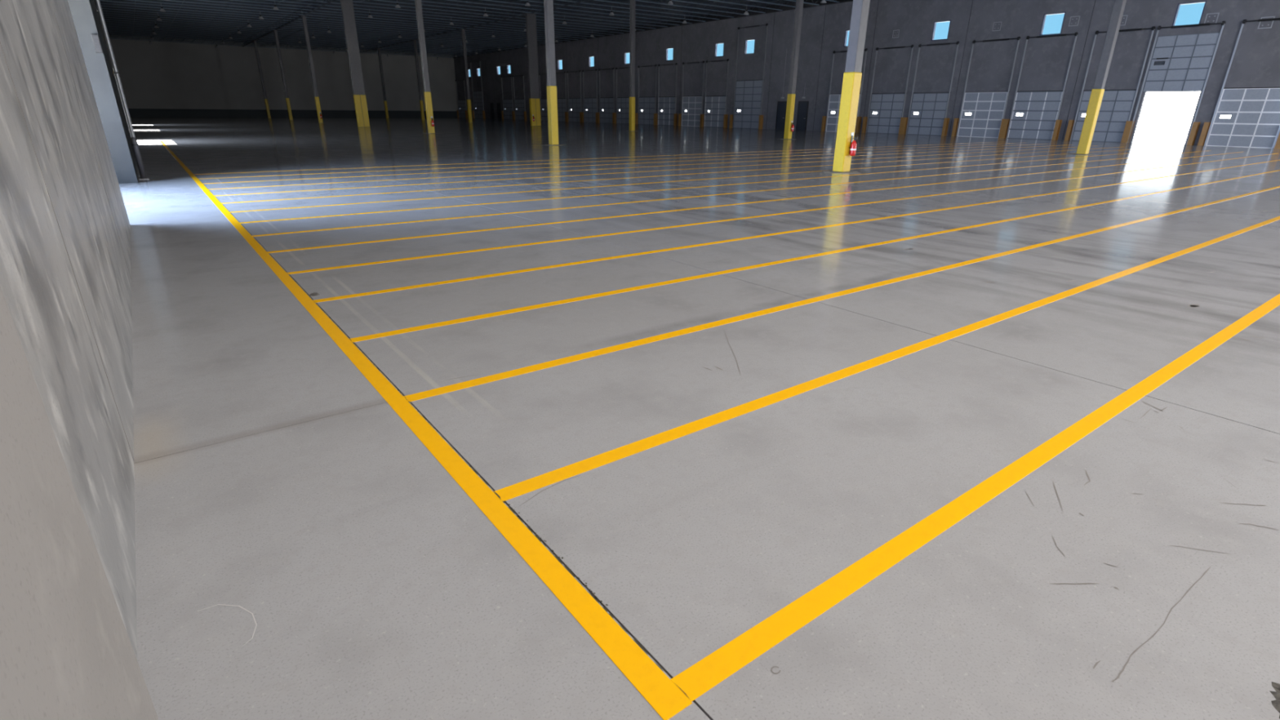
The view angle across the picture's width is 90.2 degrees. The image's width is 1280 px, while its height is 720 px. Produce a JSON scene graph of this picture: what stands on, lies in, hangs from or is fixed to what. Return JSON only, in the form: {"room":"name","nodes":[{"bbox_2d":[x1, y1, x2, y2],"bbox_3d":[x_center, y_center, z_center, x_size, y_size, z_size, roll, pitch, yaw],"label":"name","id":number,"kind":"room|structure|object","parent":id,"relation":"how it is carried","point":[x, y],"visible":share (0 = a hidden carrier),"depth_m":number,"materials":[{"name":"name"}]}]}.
{"room":"empty warehouse","nodes":[
{"label":"empty warehouse","id":0,"kind":"room"},
{"bbox_2d":[0,0,137,658],"bbox_3d":[1.669,-2.456,-4.175,0.282,10.850,30.250,-15,26,-34],"label":"wall","id":1,"kind":"structure","parent":0,"point":[65,277],"depth_m":2.60,"materials":[{"name":"concrete"}]},
{"bbox_2d":[0,286,159,719],"bbox_3d":[-0.055,-3.444,-1.697,0.155,10.850,2.790,-15,26,-34],"label":"wall","id":2,"kind":"structure","parent":0,"point":[67,652],"depth_m":0.78,"materials":[{"name":"concrete"}]},
{"bbox_2d":[67,0,137,183],"bbox_3d":[-43.914,-24.458,50.808,2.910,10.850,106.100,-15,26,-34],"label":"wall","id":3,"kind":"structure","parent":0,"point":[86,18],"depth_m":13.49,"materials":[{"name":"concrete"}]},
{"bbox_2d":[90,34,102,53],"bbox_3d":[-11.091,-6.460,13.022,0.120,0.340,0.108,-15,26,-34],"label":"wall plate","id":4,"kind":"object","parent":3,"relation":"attached to","point":[95,40],"depth_m":12.99,"materials":[{"name":"grey plastic"}]},
{"bbox_2d":[92,36,100,48],"bbox_3d":[-11.061,-6.454,12.981,0.080,0.220,0.008,-15,26,-34],"label":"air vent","id":5,"kind":"object","parent":4,"relation":"in","point":[95,40],"depth_m":12.98,"materials":[{"name":"metal"}]},
{"bbox_2d":[95,0,136,142],"bbox_3d":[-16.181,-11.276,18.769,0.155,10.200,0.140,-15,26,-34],"label":"downpipe","id":6,"kind":"object","parent":3,"relation":"attached to","point":[97,2],"visible":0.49,"depth_m":19.63,"materials":[{"name":"grey metal"}]},
{"bbox_2d":[108,34,457,111],"bbox_3d":[-54.463,-45.864,105.203,50.650,10.850,0.250,-15,26,-34],"label":"wall","id":7,"kind":"structure","parent":0,"point":[162,74],"depth_m":100.96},
{"bbox_2d":[128,108,457,117],"bbox_3d":[-54.420,-41.292,106.871,50.040,1.120,0.040,-15,26,-34],"label":"baseboard","id":8,"kind":"structure","parent":7,"relation":"attached to","point":[132,112],"depth_m":103.23,"materials":[{"name":"grey paint"}]},
{"bbox_2d":[99,0,839,57],"bbox_3d":[-12.699,-29.026,49.252,53.350,0.803,143.600,-15,26,-34],"label":"ceiling","id":9,"kind":"structure","parent":0,"point":[195,20],"depth_m":69.65,"materials":[{"name":"grey metal"}]},
{"bbox_2d":[524,0,530,6],"bbox_3d":[-9.271,-29.617,52.563,0.460,0.750,0.448,-15,26,-34],"label":"lamp","id":10,"kind":"object","parent":9,"relation":"hanging from","point":[527,4],"visible":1,"depth_m":52.54,"materials":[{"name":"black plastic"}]},
{"bbox_2d":[608,5,613,15],"bbox_3d":[-2.535,-31.386,57.260,0.460,0.750,0.448,-15,26,-34],"label":"lamp","id":11,"kind":"object","parent":9,"relation":"hanging from","point":[611,11],"visible":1,"depth_m":57.23,"materials":[{"name":"black plastic"}]},
{"bbox_2d":[119,116,1279,719],"bbox_3d":[-12.813,-19.040,53.087,53.450,0.303,143.700,-15,26,-34],"label":"floor","id":12,"kind":"structure","parent":0,"point":[302,553],"depth_m":3.46,"materials":[{"name":"grey concrete"}]},
{"bbox_2d":[130,137,148,179],"bbox_3d":[-11.510,-4.625,14.634,0.180,0.920,0.180,-15,26,-34],"label":"bollard","id":13,"kind":"object","parent":12,"relation":"on","point":[134,142],"visible":1,"depth_m":14.61,"materials":[{"name":"black metal"}]},
{"bbox_2d":[253,40,271,118],"bbox_3d":[-53.896,-39.913,90.976,0.540,10.150,0.540,-15,26,-34],"label":"steel column","id":14,"kind":"structure","parent":12,"relation":"on","point":[255,42],"depth_m":90.88,"materials":[{"name":"grey metal"}]},
{"bbox_2d":[273,30,293,119],"bbox_3d":[-43.939,-34.951,78.569,0.540,10.150,0.540,-15,26,-34],"label":"steel column","id":15,"kind":"structure","parent":12,"relation":"on","point":[287,100],"depth_m":78.45,"materials":[{"name":"grey metal"}]},
{"bbox_2d":[300,15,323,123],"bbox_3d":[-33.983,-29.990,66.162,0.540,10.150,0.540,-15,26,-34],"label":"steel column","id":16,"kind":"structure","parent":12,"relation":"on","point":[304,17],"depth_m":65.98,"materials":[{"name":"grey metal"}]},
{"bbox_2d":[309,292,319,296],"bbox_3d":[-2.975,-0.605,5.827,0.077,0.020,0.084,20,29,40],"label":"chip","id":17,"kind":"object","parent":12,"relation":"on","point":[313,294],"visible":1,"depth_m":5.81,"materials":[{"name":"grey concrete"}]},
{"bbox_2d":[340,0,369,127],"bbox_3d":[-24.026,-25.029,53.755,1.120,10.150,0.540,-15,26,-34],"label":"steel column","id":18,"kind":"structure","parent":12,"relation":"on","point":[347,6],"depth_m":53.65,"materials":[{"name":"grey metal"}]},
{"bbox_2d":[377,48,388,118],"bbox_3d":[-40.434,-43.449,100.366,0.540,10.150,0.540,-15,26,-34],"label":"steel column","id":19,"kind":"structure","parent":12,"relation":"on","point":[378,49],"depth_m":100.23,"materials":[{"name":"grey metal"}]},
{"bbox_2d":[413,40,424,119],"bbox_3d":[-30.477,-38.487,87.959,0.540,10.150,0.540,-15,26,-34],"label":"steel column","id":20,"kind":"structure","parent":12,"relation":"on","point":[421,104],"depth_m":87.82,"materials":[{"name":"grey metal"}]},
{"bbox_2d":[414,0,435,133],"bbox_3d":[-14.069,-20.067,41.348,0.540,10.150,0.540,-15,26,-34],"label":"steel column","id":21,"kind":"structure","parent":12,"relation":"on","point":[428,100],"depth_m":41.59,"materials":[{"name":"grey metal"}]},
{"bbox_2d":[431,116,435,126],"bbox_3d":[-13.884,-15.994,42.757,0.207,0.620,0.182,-15,26,-34],"label":"fire extinguisher","id":22,"kind":"object","parent":21,"relation":"attached to","point":[433,122],"visible":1,"depth_m":42.75,"materials":[{"name":"red metal"}]},
{"bbox_2d":[160,140,692,719],"bbox_3d":[-11.543,-4.802,16.343,0.101,0.002,39.010,-15,26,-34],"label":"painted line","id":23,"kind":"object","parent":12,"relation":"on","point":[653,684],"visible":1,"depth_m":2.57,"materials":[{"name":"yellow paint"}]},
{"bbox_2d":[460,28,472,122],"bbox_3d":[-20.520,-33.526,75.552,0.540,10.150,0.540,-15,26,-34],"label":"steel column","id":24,"kind":"structure","parent":12,"relation":"on","point":[463,33],"depth_m":75.41,"materials":[{"name":"grey metal"}]},
{"bbox_2d":[524,13,542,126],"bbox_3d":[-10.563,-28.565,63.145,1.200,10.150,0.540,-15,26,-34],"label":"steel column","id":25,"kind":"structure","parent":12,"relation":"on","point":[531,19],"depth_m":62.93,"materials":[{"name":"grey metal"}]},
{"bbox_2d":[543,0,559,145],"bbox_3d":[-4.112,-15.106,28.941,0.540,10.150,0.540,-15,26,-34],"label":"steel column","id":26,"kind":"structure","parent":12,"relation":"on","point":[552,100],"depth_m":29.55,"materials":[{"name":"grey metal"}]},
{"bbox_2d":[195,142,995,174],"bbox_3d":[5.729,-9.056,27.667,42.054,0.002,0.096,-15,26,-34],"label":"painted line","id":27,"kind":"object","parent":12,"relation":"on","point":[990,142],"visible":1,"depth_m":20.61,"materials":[{"name":"yellow paint"}]},
{"bbox_2d":[204,142,1018,178],"bbox_3d":[6.479,-8.682,26.733,42.054,0.002,0.096,-15,26,-34],"label":"painted line","id":28,"kind":"object","parent":12,"relation":"on","point":[1015,143],"visible":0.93,"depth_m":19.78,"materials":[{"name":"yellow paint"}]},
{"bbox_2d":[208,143,1044,183],"bbox_3d":[7.229,-8.308,25.798,42.054,0.002,0.096,-15,26,-34],"label":"painted line","id":29,"kind":"object","parent":12,"relation":"on","point":[1041,144],"visible":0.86,"depth_m":18.42,"materials":[{"name":"yellow paint"}]},
{"bbox_2d":[627,0,635,131],"bbox_3d":[-0.606,-23.603,50.738,0.540,10.150,0.540,-15,26,-34],"label":"steel column","id":30,"kind":"structure","parent":12,"relation":"on","point":[632,36],"depth_m":50.77,"materials":[{"name":"grey metal"}]},
{"bbox_2d":[210,144,1071,189],"bbox_3d":[7.979,-7.934,24.863,42.054,0.002,0.096,-15,26,-34],"label":"painted line","id":31,"kind":"object","parent":12,"relation":"on","point":[1068,144],"visible":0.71,"depth_m":17.28,"materials":[{"name":"yellow paint"}]},
{"bbox_2d":[214,146,1071,195],"bbox_3d":[8.729,-7.561,23.929,42.054,0.002,0.096,-15,26,-34],"label":"painted line","id":32,"kind":"object","parent":12,"relation":"on","point":[1068,147],"visible":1,"depth_m":16.04,"materials":[{"name":"yellow paint"}]},
{"bbox_2d":[221,146,1118,204],"bbox_3d":[9.479,-7.187,22.994,42.054,0.002,0.096,-15,26,-34],"label":"painted line","id":33,"kind":"object","parent":12,"relation":"on","point":[1114,147],"visible":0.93,"depth_m":14.99,"materials":[{"name":"yellow paint"}]},
{"bbox_2d":[230,147,1151,213],"bbox_3d":[10.229,-6.813,22.060,42.054,0.002,0.096,-15,26,-34],"label":"painted line","id":34,"kind":"object","parent":12,"relation":"on","point":[1147,148],"visible":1,"depth_m":13.78,"materials":[{"name":"yellow paint"}]},
{"bbox_2d":[240,149,1175,223],"bbox_3d":[10.979,-6.439,21.125,42.054,0.002,0.096,-15,26,-34],"label":"painted line","id":35,"kind":"object","parent":12,"relation":"on","point":[1171,149],"visible":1,"depth_m":12.77,"materials":[{"name":"yellow paint"}]},
{"bbox_2d":[252,150,1211,236],"bbox_3d":[11.729,-6.066,20.190,42.054,0.002,0.096,-15,26,-34],"label":"painted line","id":36,"kind":"object","parent":12,"relation":"on","point":[1208,150],"visible":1,"depth_m":11.48,"materials":[{"name":"yellow paint"}]},
{"bbox_2d":[266,151,1242,253],"bbox_3d":[12.479,-5.692,19.256,42.054,0.002,0.096,-15,26,-34],"label":"painted line","id":37,"kind":"object","parent":12,"relation":"on","point":[313,247],"visible":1,"depth_m":10.27,"materials":[{"name":"yellow paint"}]},
{"bbox_2d":[286,153,1275,274],"bbox_3d":[13.229,-5.318,18.321,42.054,0.002,0.096,-15,26,-34],"label":"painted line","id":38,"kind":"object","parent":12,"relation":"on","point":[614,233],"visible":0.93,"depth_m":9.04,"materials":[{"name":"yellow paint"}]},
{"bbox_2d":[783,0,804,139],"bbox_3d":[9.351,-18.642,38.331,0.540,10.150,0.540,-15,26,-34],"label":"steel column","id":39,"kind":"structure","parent":12,"relation":"on","point":[799,3],"depth_m":38.64,"materials":[{"name":"grey metal"}]},
{"bbox_2d":[791,120,795,131],"bbox_3d":[9.536,-14.569,39.740,0.207,0.620,0.182,-15,26,-34],"label":"fire extinguisher","id":40,"kind":"object","parent":39,"relation":"attached to","point":[793,126],"visible":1,"depth_m":39.72,"materials":[{"name":"red metal"}]},
{"bbox_2d":[312,160,1279,302],"bbox_3d":[13.979,-4.944,17.387,42.054,0.002,0.096,-15,26,-34],"label":"painted line","id":41,"kind":"object","parent":12,"relation":"on","point":[870,220],"visible":1,"depth_m":7.79,"materials":[{"name":"yellow paint"}]},
{"bbox_2d":[350,169,1279,342],"bbox_3d":[14.729,-4.571,16.452,42.054,0.002,0.096,-15,26,-34],"label":"painted line","id":42,"kind":"object","parent":12,"relation":"on","point":[585,297],"visible":1,"depth_m":6.48,"materials":[{"name":"yellow paint"}]},
{"bbox_2d":[403,186,1279,402],"bbox_3d":[15.479,-4.197,15.517,42.054,0.002,0.096,-15,26,-34],"label":"painted line","id":43,"kind":"object","parent":12,"relation":"on","point":[434,392],"visible":1,"depth_m":5.15,"materials":[{"name":"yellow paint"}]},
{"bbox_2d":[830,0,870,173],"bbox_3d":[5.845,-10.145,16.534,0.540,10.150,0.540,-15,26,-34],"label":"steel column","id":44,"kind":"structure","parent":12,"relation":"on","point":[851,82],"depth_m":17.44,"materials":[{"name":"yellow metal"}]},
{"bbox_2d":[848,132,857,155],"bbox_3d":[6.030,-6.071,17.944,0.207,0.620,0.182,-15,26,-34],"label":"fire extinguisher","id":45,"kind":"object","parent":44,"relation":"attached to","point":[852,148],"visible":1,"depth_m":17.93,"materials":[{"name":"red metal"}]},
{"bbox_2d":[493,216,1279,501],"bbox_3d":[16.229,-3.823,14.583,42.054,0.002,0.096,-15,26,-34],"label":"painted line","id":46,"kind":"object","parent":12,"relation":"on","point":[536,482],"visible":1,"depth_m":3.87,"materials":[{"name":"yellow paint"}]},
{"bbox_2d":[670,293,1279,701],"bbox_3d":[16.980,-3.450,13.648,42.054,0.002,0.096,-15,26,-34],"label":"painted line","id":47,"kind":"object","parent":12,"relation":"on","point":[716,667],"visible":1,"depth_m":2.55,"materials":[{"name":"yellow paint"}]},
{"bbox_2d":[1074,0,1126,155],"bbox_3d":[19.308,-13.681,25.924,0.540,10.150,0.540,-15,26,-34],"label":"steel column","id":48,"kind":"structure","parent":12,"relation":"on","point":[1097,92],"depth_m":26.59,"materials":[{"name":"grey metal"}]},
{"bbox_2d":[1269,681,1279,718],"bbox_3d":[1.950,1.008,1.824,0.234,0.030,0.226,-15,26,-34],"label":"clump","id":49,"kind":"object","parent":12,"relation":"on","point":[1276,704],"visible":1,"depth_m":1.89,"materials":[{"name":"grey"}]},
{"bbox_2d":[453,0,1279,145],"bbox_3d":[8.464,-29.850,65.974,0.262,10.850,142.900,-15,26,-34],"label":"wall","id":50,"kind":"structure","parent":0,"point":[1255,63],"depth_m":49.29,"materials":[{"name":"concrete"}]},
{"bbox_2d":[455,79,467,117],"bbox_3d":[-33.175,-48.392,118.154,0.360,6.526,4.240,-15,26,-34],"label":"door","id":51,"kind":"structure","parent":50,"relation":"in","point":[463,112],"depth_m":118.68,"materials":[{"name":"grey metal"}]},
{"bbox_2d":[469,60,485,118],"bbox_3d":[-28.680,-47.453,112.063,0.360,9.306,4.640,-15,26,-34],"label":"door","id":52,"kind":"structure","parent":50,"relation":"in","point":[477,96],"depth_m":112.79,"materials":[{"name":"grey metal"}]},
{"bbox_2d":[489,102,494,119],"bbox_3d":[-25.331,-42.686,109.270,0.122,2.530,1.160,-15,26,-34],"label":"door","id":53,"kind":"structure","parent":50,"relation":"in","point":[491,104],"depth_m":109.24,"materials":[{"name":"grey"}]},
{"bbox_2d":[496,102,501,119],"bbox_3d":[-23.777,-41.912,107.334,0.122,2.530,1.160,-15,26,-34],"label":"door","id":54,"kind":"structure","parent":50,"relation":"in","point":[499,114],"depth_m":107.31,"materials":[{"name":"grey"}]},
{"bbox_2d":[500,75,513,119],"bbox_3d":[-21.643,-42.646,103.785,0.360,6.526,4.140,-15,26,-34],"label":"door","id":55,"kind":"structure","parent":50,"relation":"in","point":[508,104],"depth_m":104.41,"materials":[{"name":"grey metal"}]},
{"bbox_2d":[506,65,511,74],"bbox_3d":[-20.810,-46.320,101.708,0.240,1.300,1.320,-15,26,-34],"label":"window","id":56,"kind":"structure","parent":50,"relation":"in","point":[507,65],"depth_m":102.07,"materials":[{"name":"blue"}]},
{"bbox_2d":[511,75,526,119],"bbox_3d":[-19.133,-41.395,100.658,0.360,6.526,4.040,-15,26,-34],"label":"door","id":57,"kind":"structure","parent":50,"relation":"in","point":[520,113],"depth_m":101.23,"materials":[{"name":"grey metal"}]},
{"bbox_2d":[538,73,547,120],"bbox_3d":[-13.935,-38.805,94.180,0.360,6.526,4.140,-15,26,-34],"label":"door","id":58,"kind":"structure","parent":50,"relation":"in","point":[544,113],"depth_m":95.40,"materials":[{"name":"grey metal"}]},
{"bbox_2d":[557,59,562,70],"bbox_3d":[-11.136,-41.500,89.653,0.240,1.300,1.320,-15,26,-34],"label":"window","id":59,"kind":"structure","parent":50,"relation":"in","point":[557,60],"depth_m":89.99,"materials":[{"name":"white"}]},
{"bbox_2d":[555,71,566,121],"bbox_3d":[-11.515,-37.599,91.165,0.360,6.526,3.840,-15,26,-34],"label":"door","id":60,"kind":"structure","parent":50,"relation":"in","point":[562,102],"depth_m":91.36,"materials":[{"name":"grey metal"}]},
{"bbox_2d":[565,70,582,122],"bbox_3d":[-9.154,-36.423,88.224,0.360,6.526,3.940,-15,26,-34],"label":"door","id":61,"kind":"structure","parent":50,"relation":"in","point":[574,104],"depth_m":88.81,"materials":[{"name":"grey metal"}]},
{"bbox_2d":[581,69,597,122],"bbox_3d":[-6.735,-35.217,85.208,0.360,6.526,3.840,-15,26,-34],"label":"door","id":62,"kind":"structure","parent":50,"relation":"in","point":[590,104],"depth_m":85.81,"materials":[{"name":"grey metal"}]},
{"bbox_2d":[588,56,594,67],"bbox_3d":[-6.260,-39.089,83.571,0.240,1.300,1.320,-15,26,-34],"label":"window","id":63,"kind":"structure","parent":50,"relation":"in","point":[588,56],"depth_m":83.94,"materials":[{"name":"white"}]},
{"bbox_2d":[596,67,614,123],"bbox_3d":[-4.374,-34.041,82.267,0.360,6.526,3.840,-15,26,-34],"label":"door","id":64,"kind":"structure","parent":50,"relation":"in","point":[607,104],"depth_m":82.82,"materials":[{"name":"grey metal"}]},
{"bbox_2d":[613,66,629,124],"bbox_3d":[-2.104,-32.910,79.438,0.360,6.526,3.640,-15,26,-34],"label":"door","id":65,"kind":"structure","parent":50,"relation":"in","point":[622,117],"depth_m":80.25,"materials":[{"name":"grey metal"}]},
{"bbox_2d":[624,52,629,64],"bbox_3d":[-1.432,-36.693,77.551,0.240,1.300,1.320,-15,26,-34],"label":"window","id":66,"kind":"structure","parent":50,"relation":"in","point":[624,52],"depth_m":77.92,"materials":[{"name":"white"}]},
{"bbox_2d":[635,64,657,124],"bbox_3d":[0.764,-31.481,75.864,0.360,6.526,3.940,-15,26,-34],"label":"door","id":67,"kind":"structure","parent":50,"relation":"in","point":[648,104],"depth_m":76.47,"materials":[{"name":"grey metal"}]},
{"bbox_2d":[453,0,853,57],"bbox_3d":[8.362,-34.550,64.013,0.140,0.670,142.900,-15,26,-34],"label":"trim","id":68,"kind":"structure","parent":50,"relation":"attached to","point":[815,2],"depth_m":67.68,"materials":[{"name":"grey metal"}]},
{"bbox_2d":[654,62,677,125],"bbox_3d":[3.035,-30.349,73.035,0.360,6.526,3.740,-15,26,-34],"label":"door","id":69,"kind":"structure","parent":50,"relation":"in","point":[668,117],"depth_m":73.59,"materials":[{"name":"grey metal"}]},
{"bbox_2d":[666,47,673,61],"bbox_3d":[3.408,-34.281,71.520,0.240,1.300,1.320,-15,26,-34],"label":"window","id":70,"kind":"structure","parent":50,"relation":"in","point":[671,47],"depth_m":71.78,"materials":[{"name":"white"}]},
{"bbox_2d":[678,61,704,126],"bbox_3d":[5.664,-29.040,69.759,0.360,6.526,3.940,-15,26,-34],"label":"door","id":71,"kind":"structure","parent":50,"relation":"in","point":[693,105],"depth_m":70.36,"materials":[{"name":"white metal"}]},
{"bbox_2d":[700,58,728,127],"bbox_3d":[7.904,-27.923,66.967,0.360,6.526,3.790,-15,26,-34],"label":"door","id":72,"kind":"structure","parent":50,"relation":"in","point":[717,117],"depth_m":67.48,"materials":[{"name":"grey metal"}]},
{"bbox_2d":[714,42,724,57],"bbox_3d":[8.235,-31.848,65.516,0.240,1.300,1.320,-15,26,-34],"label":"window","id":73,"kind":"structure","parent":50,"relation":"in","point":[716,44],"depth_m":65.79,"materials":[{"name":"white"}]},
{"bbox_2d":[728,23,768,128],"bbox_3d":[10.738,-27.812,62.946,0.360,9.306,4.340,-15,26,-34],"label":"door","id":74,"kind":"structure","parent":50,"relation":"in","point":[748,94],"depth_m":63.70,"materials":[{"name":"grey metal"}]},
{"bbox_2d":[744,39,755,54],"bbox_3d":[10.811,-30.593,62.296,0.240,1.300,1.320,-15,26,-34],"label":"window","id":75,"kind":"structure","parent":50,"relation":"in","point":[746,41],"depth_m":62.59,"materials":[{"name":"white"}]},
{"bbox_2d":[775,101,786,129],"bbox_3d":[13.478,-23.349,60.913,0.122,2.530,1.160,-15,26,-34],"label":"door","id":76,"kind":"structure","parent":50,"relation":"in","point":[781,105],"depth_m":60.92,"materials":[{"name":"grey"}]},
{"bbox_2d":[795,101,808,130],"bbox_3d":[15.001,-22.589,59.014,0.122,2.530,1.160,-15,26,-34],"label":"door","id":77,"kind":"structure","parent":50,"relation":"in","point":[802,108],"depth_m":59.00,"materials":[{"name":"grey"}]},
{"bbox_2d":[821,48,867,133],"bbox_3d":[17.614,-23.085,54.868,0.360,6.526,3.840,-15,26,-34],"label":"door","id":78,"kind":"structure","parent":50,"relation":"in","point":[829,122],"depth_m":56.01,"materials":[{"name":"white metal"}]},
{"bbox_2d":[843,29,849,47],"bbox_3d":[17.819,-27.044,53.584,0.240,1.300,1.320,-15,26,-34],"label":"window","id":79,"kind":"structure","parent":50,"relation":"in","point":[846,31],"depth_m":54.01,"materials":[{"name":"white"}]},
{"bbox_2d":[861,44,913,134],"bbox_3d":[20.124,-21.834,51.741,0.360,6.526,3.740,-15,26,-34],"label":"door","id":80,"kind":"structure","parent":50,"relation":"in","point":[889,108],"depth_m":52.31,"materials":[{"name":"grey metal"}]},
{"bbox_2d":[901,41,959,136],"bbox_3d":[22.334,-20.733,48.987,0.360,6.526,3.640,-15,26,-34],"label":"door","id":81,"kind":"structure","parent":50,"relation":"in","point":[931,108],"depth_m":49.52,"materials":[{"name":"grey metal"}]},
{"bbox_2d":[931,20,951,40],"bbox_3d":[22.569,-24.622,47.687,0.240,1.300,1.320,-15,26,-34],"label":"window","id":82,"kind":"structure","parent":50,"relation":"in","point":[935,22],"depth_m":47.89,"materials":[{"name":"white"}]},
{"bbox_2d":[951,36,1020,137],"bbox_3d":[24.874,-19.468,45.822,0.360,6.526,3.740,-15,26,-34],"label":"door","id":83,"kind":"structure","parent":50,"relation":"in","point":[987,108],"depth_m":46.38,"materials":[{"name":"white metal"}]},
{"bbox_2d":[991,22,1001,31],"bbox_3d":[24.950,-23.309,44.562,0.030,0.560,0.560,-15,26,-34],"label":"wall plate","id":84,"kind":"object","parent":50,"relation":"attached to","point":[993,22],"visible":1,"depth_m":44.55,"materials":[{"name":"grey metal"}]},
{"bbox_2d":[1000,32,1078,140],"bbox_3d":[27.037,-18.390,43.127,0.360,6.526,3.590,-15,26,-34],"label":"door","id":85,"kind":"structure","parent":50,"relation":"in","point":[1040,109],"depth_m":43.68,"materials":[{"name":"grey metal"}]},
{"bbox_2d":[1039,12,1066,35],"bbox_3d":[27.209,-22.103,41.982,0.240,1.300,1.320,-15,26,-34],"label":"window","id":86,"kind":"structure","parent":50,"relation":"in","point":[1064,13],"depth_m":42.17,"materials":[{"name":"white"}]},
{"bbox_2d":[1068,15,1079,26],"bbox_3d":[27.883,-21.754,40.943,0.030,0.560,0.560,-15,26,-34],"label":"wall plate","id":87,"kind":"object","parent":50,"relation":"attached to","point":[1079,15],"visible":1,"depth_m":40.93,"materials":[{"name":"grey metal"}]},
{"bbox_2d":[1064,26,1155,142],"bbox_3d":[29.505,-17.160,40.052,0.360,6.526,3.590,-15,26,-34],"label":"door","id":88,"kind":"structure","parent":50,"relation":"in","point":[1117,106],"depth_m":40.39,"materials":[{"name":"grey metal"}]},
{"bbox_2d":[1120,21,1225,145],"bbox_3d":[31.447,-16.193,37.632,0.360,6.526,3.590,-15,26,-34],"label":"door","id":89,"kind":"structure","parent":50,"relation":"in","point":[1188,59],"depth_m":37.21,"materials":[{"name":"grey metal"}]},
{"bbox_2d":[1171,0,1206,28],"bbox_3d":[31.552,-19.808,36.620,0.240,1.300,1.320,-15,26,-34],"label":"window","id":90,"kind":"structure","parent":50,"relation":"in","point":[1201,2],"depth_m":36.68,"materials":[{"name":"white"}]},
{"bbox_2d":[1204,13,1219,23],"bbox_3d":[32.120,-19.174,35.839,0.030,0.560,0.560,-15,26,-34],"label":"wall plate","id":91,"kind":"object","parent":50,"relation":"attached to","point":[1211,13],"visible":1,"depth_m":35.77,"materials":[{"name":"grey metal"}]},
{"bbox_2d":[1197,17,1279,148],"bbox_3d":[33.747,-15.046,34.766,0.360,6.526,3.590,-15,26,-34],"label":"door","id":92,"kind":"structure","parent":50,"relation":"in","point":[1254,122],"depth_m":35.49,"materials":[{"name":"white metal"}]},
{"bbox_2d":[1257,16,1275,29],"bbox_3d":[33.568,-18.078,34.175,0.030,0.560,0.560,-15,26,-34],"label":"wall plate","id":93,"kind":"object","parent":50,"relation":"attached to","point":[1269,16],"visible":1,"depth_m":34.18,"materials":[{"name":"grey metal"}]},
{"label":"outside","id":94,"kind":"structure","parent":0,"visible":0},
{"bbox_2d":[1132,128,1188,144],"bbox_3d":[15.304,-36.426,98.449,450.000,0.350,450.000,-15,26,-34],"label":"ground","id":95,"kind":"structure","parent":94,"point":[1141,135],"depth_m":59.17,"materials":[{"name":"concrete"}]},
{"bbox_2d":[602,91,1231,129],"bbox_3d":[69.785,-45.055,111.859,20.600,7.300,310.600,-15,26,-34],"label":"warehouse","id":96,"kind":"structure","parent":95,"relation":"on","point":[1173,110],"depth_m":90.39,"materials":[{"name":"white"}]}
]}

